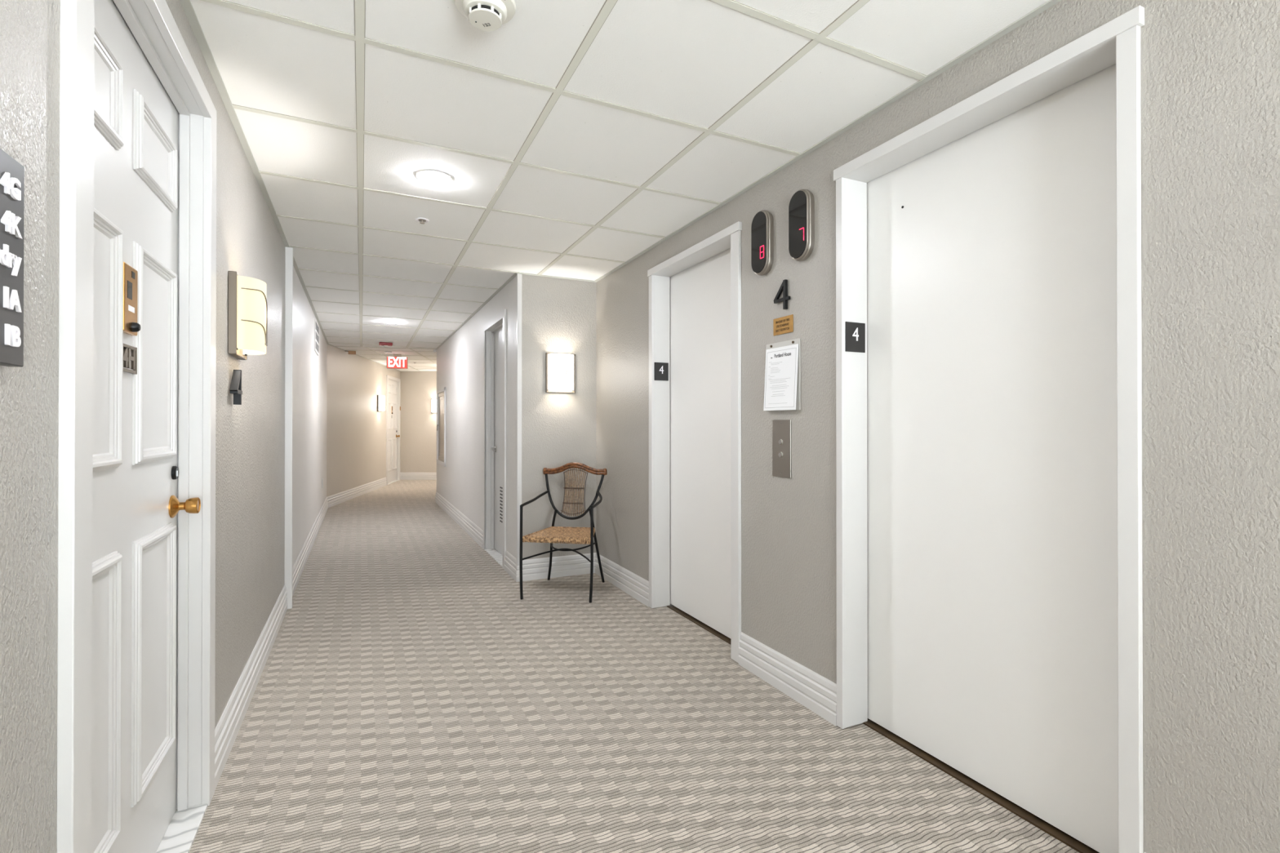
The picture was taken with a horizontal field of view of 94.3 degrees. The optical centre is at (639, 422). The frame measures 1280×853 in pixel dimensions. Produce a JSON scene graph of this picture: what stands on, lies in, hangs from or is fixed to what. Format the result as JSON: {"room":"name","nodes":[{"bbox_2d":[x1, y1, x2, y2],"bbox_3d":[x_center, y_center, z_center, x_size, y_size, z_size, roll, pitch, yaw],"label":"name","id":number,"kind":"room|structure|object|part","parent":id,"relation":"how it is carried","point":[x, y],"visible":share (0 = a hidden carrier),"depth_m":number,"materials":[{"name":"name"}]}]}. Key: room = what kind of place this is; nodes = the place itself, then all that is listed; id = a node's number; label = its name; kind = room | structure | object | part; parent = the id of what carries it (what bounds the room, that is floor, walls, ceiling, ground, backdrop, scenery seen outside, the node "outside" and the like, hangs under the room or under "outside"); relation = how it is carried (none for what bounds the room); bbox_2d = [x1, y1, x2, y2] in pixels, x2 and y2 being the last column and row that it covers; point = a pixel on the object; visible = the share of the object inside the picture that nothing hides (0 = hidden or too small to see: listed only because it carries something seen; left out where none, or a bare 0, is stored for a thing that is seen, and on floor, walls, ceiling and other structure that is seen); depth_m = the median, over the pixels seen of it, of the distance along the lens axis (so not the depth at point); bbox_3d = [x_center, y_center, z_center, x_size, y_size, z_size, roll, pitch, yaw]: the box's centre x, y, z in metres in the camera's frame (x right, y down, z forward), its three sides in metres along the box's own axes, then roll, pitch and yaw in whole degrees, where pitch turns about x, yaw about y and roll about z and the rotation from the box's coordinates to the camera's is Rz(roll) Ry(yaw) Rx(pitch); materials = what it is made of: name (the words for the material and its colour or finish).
{"room":"apartment building corridor","nodes":[
{"label":"apartment building corridor","id":0,"kind":"room"},
{"bbox_2d":[0,0,327,852],"bbox_3d":[-1.882,0.011,2.873,0.090,2.380,12.000,0,0,-25],"label":"wall","id":1,"kind":"structure","parent":0,"point":[250,436],"depth_m":0.94,"materials":[{"name":"grey paint"}]},
{"bbox_2d":[0,148,24,367],"bbox_3d":[-0.776,-0.214,0.651,0.020,0.276,0.360,0,0,-25],"label":"sign","id":2,"kind":"object","parent":1,"relation":"attached to","point":[11,172],"visible":1,"depth_m":0.78,"materials":[{"name":"grey"}]},
{"bbox_2d":[57,0,216,852],"bbox_3d":[-1.197,0.092,1.397,0.142,2.177,1.030,0,0,-25],"label":"door","id":3,"kind":"structure","parent":1,"relation":"in","point":[136,650],"depth_m":1.44,"materials":[{"name":"white paint"}]},
{"bbox_3d":[-1.340,0.247,1.752,0.065,0.066,0.066,0,0,-25],"label":"knob","id":4,"kind":"part","parent":3,"relation":"part of","materials":[{"name":"gold metal"}]},
{"bbox_2d":[229,369,242,404],"bbox_3d":[-1.502,-0.132,2.210,0.025,0.131,0.104,0,0,-25],"label":"floor number","id":5,"kind":"structure","parent":1,"relation":"attached to","point":[235,388],"depth_m":2.21,"materials":[{"name":"black paint"}]},
{"bbox_2d":[227,271,267,359],"bbox_3d":[-1.497,-0.400,2.285,0.108,0.302,0.230,0,0,-25],"label":"wall sconce","id":6,"kind":"object","parent":1,"relation":"attached to","point":[247,307],"visible":1,"depth_m":2.20,"materials":[{"name":"grey metal"}]},
{"bbox_3d":[-1.534,-0.400,2.268,0.026,0.302,0.230,0,0,-25],"label":"frame","id":7,"kind":"part","parent":6,"relation":"part of","materials":[{"name":"grey metal"}]},
{"bbox_3d":[-1.492,-0.404,2.287,0.090,0.270,0.200,0,0,-25],"label":"lamp shade","id":8,"kind":"part","parent":6,"relation":"part of","materials":[{"name":"beige"}]},
{"bbox_2d":[214,585,287,790],"bbox_3d":[-1.802,1.104,2.825,0.018,0.155,2.071,0,0,-25],"label":"baseboard","id":9,"kind":"structure","parent":1,"relation":"attached to","point":[227,729],"depth_m":2.41,"materials":[{"name":"white paint"}]},
{"bbox_2d":[284,246,293,608],"bbox_3d":[-2.238,0.036,3.787,0.042,2.298,0.033,0,0,-25],"label":"trim","id":10,"kind":"structure","parent":1,"relation":"attached to","point":[288,251],"depth_m":3.77,"materials":[{"name":"white paint"}]},
{"bbox_2d":[179,0,436,371],"bbox_3d":[-2.429,-1.112,4.983,1.916,0.005,16.185,0,0,-16],"label":"trim","id":11,"kind":"structure","parent":1,"relation":"attached to","point":[187,6],"depth_m":2.19,"materials":[{"name":"white metal"}]},
{"bbox_2d":[314,317,319,355],"bbox_3d":[-3.441,-0.905,6.321,0.012,0.340,0.500,0,0,-25],"label":"air vent","id":12,"kind":"object","parent":1,"relation":"in","point":[316,324],"visible":1,"depth_m":6.20,"materials":[{"name":"paint"}]},
{"bbox_2d":[292,477,386,596],"bbox_3d":[-3.827,1.123,7.536,0.552,0.155,8.104,0,0,-19],"label":"baseboard","id":13,"kind":"structure","parent":1,"relation":"attached to","point":[336,499],"depth_m":7.11,"materials":[{"name":"white paint"}]},
{"bbox_2d":[326,344,400,497],"bbox_3d":[-4.771,0.042,10.473,0.060,2.380,4.365,0,0,-9],"label":"wall","id":14,"kind":"structure","parent":0,"point":[356,432],"depth_m":9.56,"materials":[{"name":"beige paint"}]},
{"bbox_2d":[377,395,385,411],"bbox_3d":[-4.769,-0.347,10.970,0.104,0.302,0.230,0,0,-9],"label":"wall sconce","id":15,"kind":"object","parent":14,"relation":"attached to","point":[380,399],"visible":1,"depth_m":10.89,"materials":[{"name":"white glass"}]},
{"bbox_3d":[-4.807,-0.347,10.964,0.026,0.302,0.230,0,0,-9],"label":"frame","id":16,"kind":"part","parent":15,"relation":"part of","materials":[{"name":"grey metal"}]},
{"bbox_2d":[386,374,400,484],"bbox_3d":[-5.019,0.156,12.007,0.125,2.134,1.067,0,0,-9],"label":"door","id":17,"kind":"structure","parent":14,"relation":"in","point":[393,384],"depth_m":12.07,"materials":[{"name":"white paint"}]},
{"bbox_2d":[400,371,436,472],"bbox_3d":[-4.343,0.051,12.617,1.500,2.380,0.090,0,0,5],"label":"wall","id":18,"kind":"structure","parent":0,"point":[418,444],"depth_m":12.60,"materials":[{"name":"beige paint"}]},
{"bbox_2d":[431,399,436,413],"bbox_3d":[-4.301,-0.341,12.517,0.230,0.302,0.104,0,0,5],"label":"wall sconce","id":19,"kind":"object","parent":18,"relation":"attached to","point":[433,402],"visible":0.55,"depth_m":12.47,"materials":[{"name":"white glass"}]},
{"bbox_2d":[436,275,516,558],"bbox_3d":[-1.946,0.027,6.736,0.105,2.380,5.030,0,0,-26],"label":"wall","id":20,"kind":"structure","parent":0,"point":[460,359],"depth_m":6.25,"materials":[{"name":"paint"}]},
{"bbox_2d":[436,386,445,466],"bbox_3d":[-2.776,0.064,8.462,0.146,1.080,0.850,0,0,-26],"label":"picture frame","id":21,"kind":"object","parent":20,"relation":"attached to","point":[441,393],"visible":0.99,"depth_m":8.51,"materials":[{"name":"paint"}]},
{"bbox_3d":[-2.814,0.064,8.444,0.016,0.976,0.740,0,0,-26],"label":"cabinet door","id":22,"kind":"part","parent":21,"relation":"part of","materials":[{"name":"silver metal"}]},
{"bbox_2d":[400,472,483,548],"bbox_3d":[-2.829,1.130,9.337,1.350,0.155,7.892,0,0,-26],"label":"baseboard","id":23,"kind":"structure","parent":20,"relation":"attached to","point":[468,526],"depth_m":7.34,"materials":[{"name":"white paint"}]},
{"bbox_2d":[483,308,506,569],"bbox_3d":[-1.219,0.140,5.228,0.152,2.109,0.894,0,0,-25],"label":"door","id":24,"kind":"structure","parent":20,"relation":"in","point":[495,330],"depth_m":5.54,"materials":[{"name":"white paint"}]},
{"bbox_3d":[-1.347,0.247,5.467,0.055,0.060,0.125,0,0,-26],"label":"lever handle","id":25,"kind":"part","parent":24,"relation":"part of","materials":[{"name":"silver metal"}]},
{"bbox_2d":[521,274,596,559],"bbox_3d":[-0.647,0.018,4.617,0.623,2.380,0.090,0,0,-25],"label":"wall","id":26,"kind":"structure","parent":0,"point":[559,315],"depth_m":4.57,"materials":[{"name":"grey paint"}]},
{"bbox_2d":[515,273,521,565],"bbox_3d":[-0.906,0.039,4.451,0.034,2.298,0.030,0,0,-25],"label":"trim","id":27,"kind":"structure","parent":26,"relation":"attached to","point":[518,464],"depth_m":4.44,"materials":[{"name":"white paint"}]},
{"bbox_2d":[545,352,575,393],"bbox_3d":[-0.594,-0.378,4.534,0.230,0.302,0.108,0,0,-25],"label":"wall sconce","id":28,"kind":"object","parent":26,"relation":"attached to","point":[560,368],"visible":1,"depth_m":4.50,"materials":[{"name":"white glass"}]},
{"bbox_2d":[190,0,1048,371],"bbox_3d":[-1.716,-1.141,5.550,3.100,0.058,16.900,0,0,-25],"label":"ceiling","id":29,"kind":"structure","parent":0,"point":[689,61],"depth_m":2.15,"materials":[{"name":"tile"}]},
{"bbox_2d":[345,351,355,354],"bbox_3d":[-4.470,-1.069,9.102,0.210,0.050,0.060,0,0,-25],"label":"bracket","id":30,"kind":"object","parent":29,"relation":"attached to","point":[349,352],"visible":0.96,"depth_m":9.10,"materials":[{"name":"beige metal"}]},
{"bbox_2d":[378,342,392,347],"bbox_3d":[-3.517,-1.067,8.218,0.170,0.064,0.110,0,0,-25],"label":"fire alarm strobe","id":31,"kind":"object","parent":29,"relation":"attached to","point":[385,344],"visible":1,"depth_m":8.18,"materials":[{"name":"red plastic"}]},
{"bbox_2d":[335,346,436,371],"bbox_3d":[-4.049,-1.089,10.792,1.527,0.007,4.271,0,0,-8],"label":"grid","id":32,"kind":"object","parent":29,"relation":"attached to","point":[335,346],"visible":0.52,"depth_m":9.19,"materials":[{"name":"white metal"}]},
{"bbox_2d":[383,320,399,324],"bbox_3d":[-2.745,-1.100,6.557,0.160,0.012,0.160,0,0,-25],"label":"recessed light","id":33,"kind":"object","parent":29,"relation":"in","point":[386,322],"visible":1,"depth_m":6.53,"materials":[{"name":"white plastic"}]},
{"bbox_2d":[386,354,408,368],"bbox_3d":[-3.902,-0.976,9.550,0.316,0.234,0.051,0,0,-17],"label":"exit sign","id":34,"kind":"object","parent":29,"relation":"hanging from","point":[397,362],"visible":1,"depth_m":9.53,"materials":[{"name":"red"}]},
{"bbox_2d":[415,217,429,223],"bbox_3d":[-1.203,-1.109,3.282,0.072,0.019,0.072,0,0,-25],"label":"sprinkler head","id":35,"kind":"object","parent":29,"relation":"attached to","point":[422,220],"visible":1,"depth_m":3.27},
{"bbox_2d":[415,169,452,185],"bbox_3d":[-0.943,-1.115,2.723,0.160,0.012,0.160,0,0,-25],"label":"recessed light","id":36,"kind":"object","parent":29,"relation":"in","point":[433,177],"visible":1,"depth_m":2.70,"materials":[{"name":"white plastic"}]},
{"bbox_2d":[453,0,515,31],"bbox_3d":[-0.414,-1.099,1.591,0.162,0.053,0.162,0,0,-25],"label":"smoke detector","id":37,"kind":"object","parent":29,"relation":"attached to","point":[483,15],"visible":1,"depth_m":1.58,"materials":[{"name":"white plastic"}]},
{"bbox_2d":[200,0,926,348],"bbox_3d":[-0.838,-1.121,3.259,2.126,0.004,12.556,0,0,-25],"label":"grid","id":38,"kind":"object","parent":29,"relation":"attached to","point":[358,37],"visible":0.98,"depth_m":2.19,"materials":[{"name":"white metal"}]},
{"bbox_2d":[189,480,1079,852],"bbox_3d":[-1.716,1.252,5.541,3.100,0.120,16.900,0,0,-25],"label":"floor","id":39,"kind":"structure","parent":0,"point":[407,698],"depth_m":2.22,"materials":[{"name":"carpet"}]},
{"bbox_2d":[519,462,607,603],"bbox_3d":[-0.519,0.743,4.197,0.511,0.891,0.530,0,0,9],"label":"armchair","id":40,"kind":"object","parent":39,"relation":"on","point":[552,535],"visible":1,"depth_m":4.33,"materials":[{"name":"black paint"}]},
{"bbox_3d":[-0.796,0.874,3.986,0.021,0.626,0.031,0,0,-26],"label":"leg","id":41,"kind":"part","parent":40,"relation":"part of","materials":[{"name":"black paint"}]},
{"bbox_3d":[-0.754,0.539,4.214,0.046,0.070,0.458,0,0,15],"label":"arm","id":42,"kind":"part","parent":40,"relation":"part of","materials":[{"name":"black paint"}]},
{"bbox_3d":[-0.658,0.915,4.425,0.034,0.549,0.136,0,0,-34],"label":"leg","id":43,"kind":"part","parent":40,"relation":"part of","materials":[{"name":"black paint"}]},
{"bbox_3d":[-0.526,0.788,4.158,0.481,0.046,0.417,0,0,9],"label":"seat","id":44,"kind":"part","parent":40,"relation":"part of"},
{"bbox_3d":[-0.494,0.550,4.393,0.456,0.331,0.089,0,0,9],"label":"frame","id":45,"kind":"part","parent":40,"relation":"part of","materials":[{"name":"black paint"}]},
{"bbox_3d":[-0.487,0.347,4.441,0.493,0.097,0.040,0,0,9],"label":"rail","id":46,"kind":"part","parent":40,"relation":"part of","materials":[{"name":"wood"}]},
{"bbox_3d":[-0.321,0.873,3.910,0.021,0.626,0.031,0,0,44],"label":"leg","id":47,"kind":"part","parent":40,"relation":"part of","materials":[{"name":"black paint"}]},
{"bbox_3d":[-0.316,0.908,4.371,0.136,0.564,0.034,0,0,-38],"label":"leg","id":48,"kind":"part","parent":40,"relation":"part of","materials":[{"name":"black paint"}]},
{"bbox_3d":[-0.296,0.539,4.142,0.055,0.070,0.461,0,0,1],"label":"arm","id":49,"kind":"part","parent":40,"relation":"part of","materials":[{"name":"black paint"}]},
{"bbox_2d":[595,0,1279,852],"bbox_3d":[1.189,0.006,1.557,0.105,2.380,7.010,0,0,-25],"label":"wall","id":50,"kind":"structure","parent":0,"point":[1210,69],"depth_m":1.37,"materials":[{"name":"grey paint"}]},
{"bbox_2d":[504,551,649,607],"bbox_3d":[-0.510,1.110,4.294,0.644,0.155,1.363,0,0,-25],"label":"baseboard","id":51,"kind":"structure","parent":50,"relation":"attached to","point":[628,582],"depth_m":4.48,"materials":[{"name":"white paint"}]},
{"bbox_2d":[647,221,742,663],"bbox_3d":[0.357,0.098,3.411,0.217,2.192,1.056,0,0,-25],"label":"door","id":52,"kind":"structure","parent":50,"relation":"in","point":[695,295],"depth_m":3.50,"materials":[{"name":"white paint"}]},
{"bbox_2d":[654,362,668,380],"bbox_3d":[0.137,-0.324,3.801,0.100,0.115,0.005,0,0,-25],"label":"floor plate","id":53,"kind":"object","parent":52,"relation":"attached to","point":[661,369],"visible":1,"depth_m":3.80,"materials":[{"name":"black plastic"}]},
{"bbox_3d":[0.400,1.186,3.427,0.082,0.016,0.976,0,0,-25],"label":"sill","id":54,"kind":"part","parent":52,"relation":"part of","materials":[{"name":"brown metal"}]},
{"bbox_2d":[435,0,1061,350],"bbox_3d":[-0.234,-1.117,3.672,0.681,0.005,12.040,0,0,-25],"label":"trim","id":55,"kind":"structure","parent":50,"relation":"attached to","point":[1049,3],"depth_m":2.25,"materials":[{"name":"white metal"}]},
{"bbox_2d":[751,209,773,275],"bbox_3d":[0.560,-0.824,2.731,0.040,0.296,0.128,0,0,-25],"label":"indicator","id":56,"kind":"object","parent":50,"relation":"attached to","point":[762,224],"visible":1,"depth_m":2.70,"materials":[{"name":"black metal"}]},
{"bbox_3d":[0.547,-0.824,2.725,0.010,0.279,0.111,0,0,-25],"label":"glass","id":57,"kind":"part","parent":56,"relation":"part of","materials":[{"name":"black"}]},
{"bbox_2d":[763,337,799,410],"bbox_3d":[0.620,-0.204,2.616,0.022,0.303,0.230,0,0,-25],"label":"paper notice","id":58,"kind":"object","parent":50,"relation":"attached to","point":[782,370],"visible":1,"depth_m":2.60,"materials":[{"name":"white"}]},
{"bbox_2d":[772,419,791,478],"bbox_3d":[0.623,0.116,2.625,0.012,0.254,0.124,0,0,-25],"label":"plate","id":59,"kind":"object","parent":50,"relation":"attached to","point":[781,428],"visible":1,"depth_m":2.62,"materials":[{"name":"silver metal"}]},
{"bbox_2d":[773,279,790,309],"bbox_3d":[0.624,-0.558,2.616,0.013,0.128,0.104,0,0,-25],"label":"number","id":60,"kind":"object","parent":50,"relation":"attached to","point":[784,287],"depth_m":2.59,"materials":[{"name":"black paint"}]},
{"bbox_2d":[773,314,793,335],"bbox_3d":[0.630,-0.427,2.619,0.005,0.075,0.132,0,0,-25],"label":"brass plaque","id":61,"kind":"object","parent":50,"relation":"attached to","point":[783,325],"visible":1,"depth_m":2.62,"materials":[{"name":"brown metal"}]},
{"bbox_2d":[738,631,836,726],"bbox_3d":[0.628,1.103,2.604,0.018,0.155,0.657,0,0,-25],"label":"baseboard","id":62,"kind":"structure","parent":50,"relation":"attached to","point":[814,691],"depth_m":2.55,"materials":[{"name":"white paint"}]},
{"bbox_2d":[788,189,814,261],"bbox_3d":[0.674,-0.825,2.488,0.040,0.296,0.128,0,0,-25],"label":"indicator","id":63,"kind":"object","parent":50,"relation":"attached to","point":[802,204],"visible":1,"depth_m":2.46,"materials":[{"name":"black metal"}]},
{"bbox_3d":[0.660,-0.825,2.482,0.010,0.279,0.111,0,0,-25],"label":"glass","id":64,"kind":"part","parent":63,"relation":"part of","materials":[{"name":"black"}]},
{"bbox_2d":[833,4,1144,852],"bbox_3d":[1.062,0.092,1.907,0.217,2.192,1.081,0,0,-25],"label":"door","id":65,"kind":"structure","parent":50,"relation":"in","point":[988,420],"depth_m":1.84,"materials":[{"name":"white paint"}]},
{"bbox_2d":[845,321,865,352],"bbox_3d":[0.837,-0.330,2.308,0.100,0.115,0.005,0,0,-25],"label":"floor plate","id":66,"kind":"object","parent":65,"relation":"attached to","point":[855,331],"visible":1,"depth_m":2.31,"materials":[{"name":"black plastic"}]},
{"bbox_3d":[1.105,1.180,1.922,0.082,0.016,1.001,0,0,-25],"label":"sill","id":67,"kind":"part","parent":65,"relation":"part of","materials":[{"name":"brown metal"}]}
]}

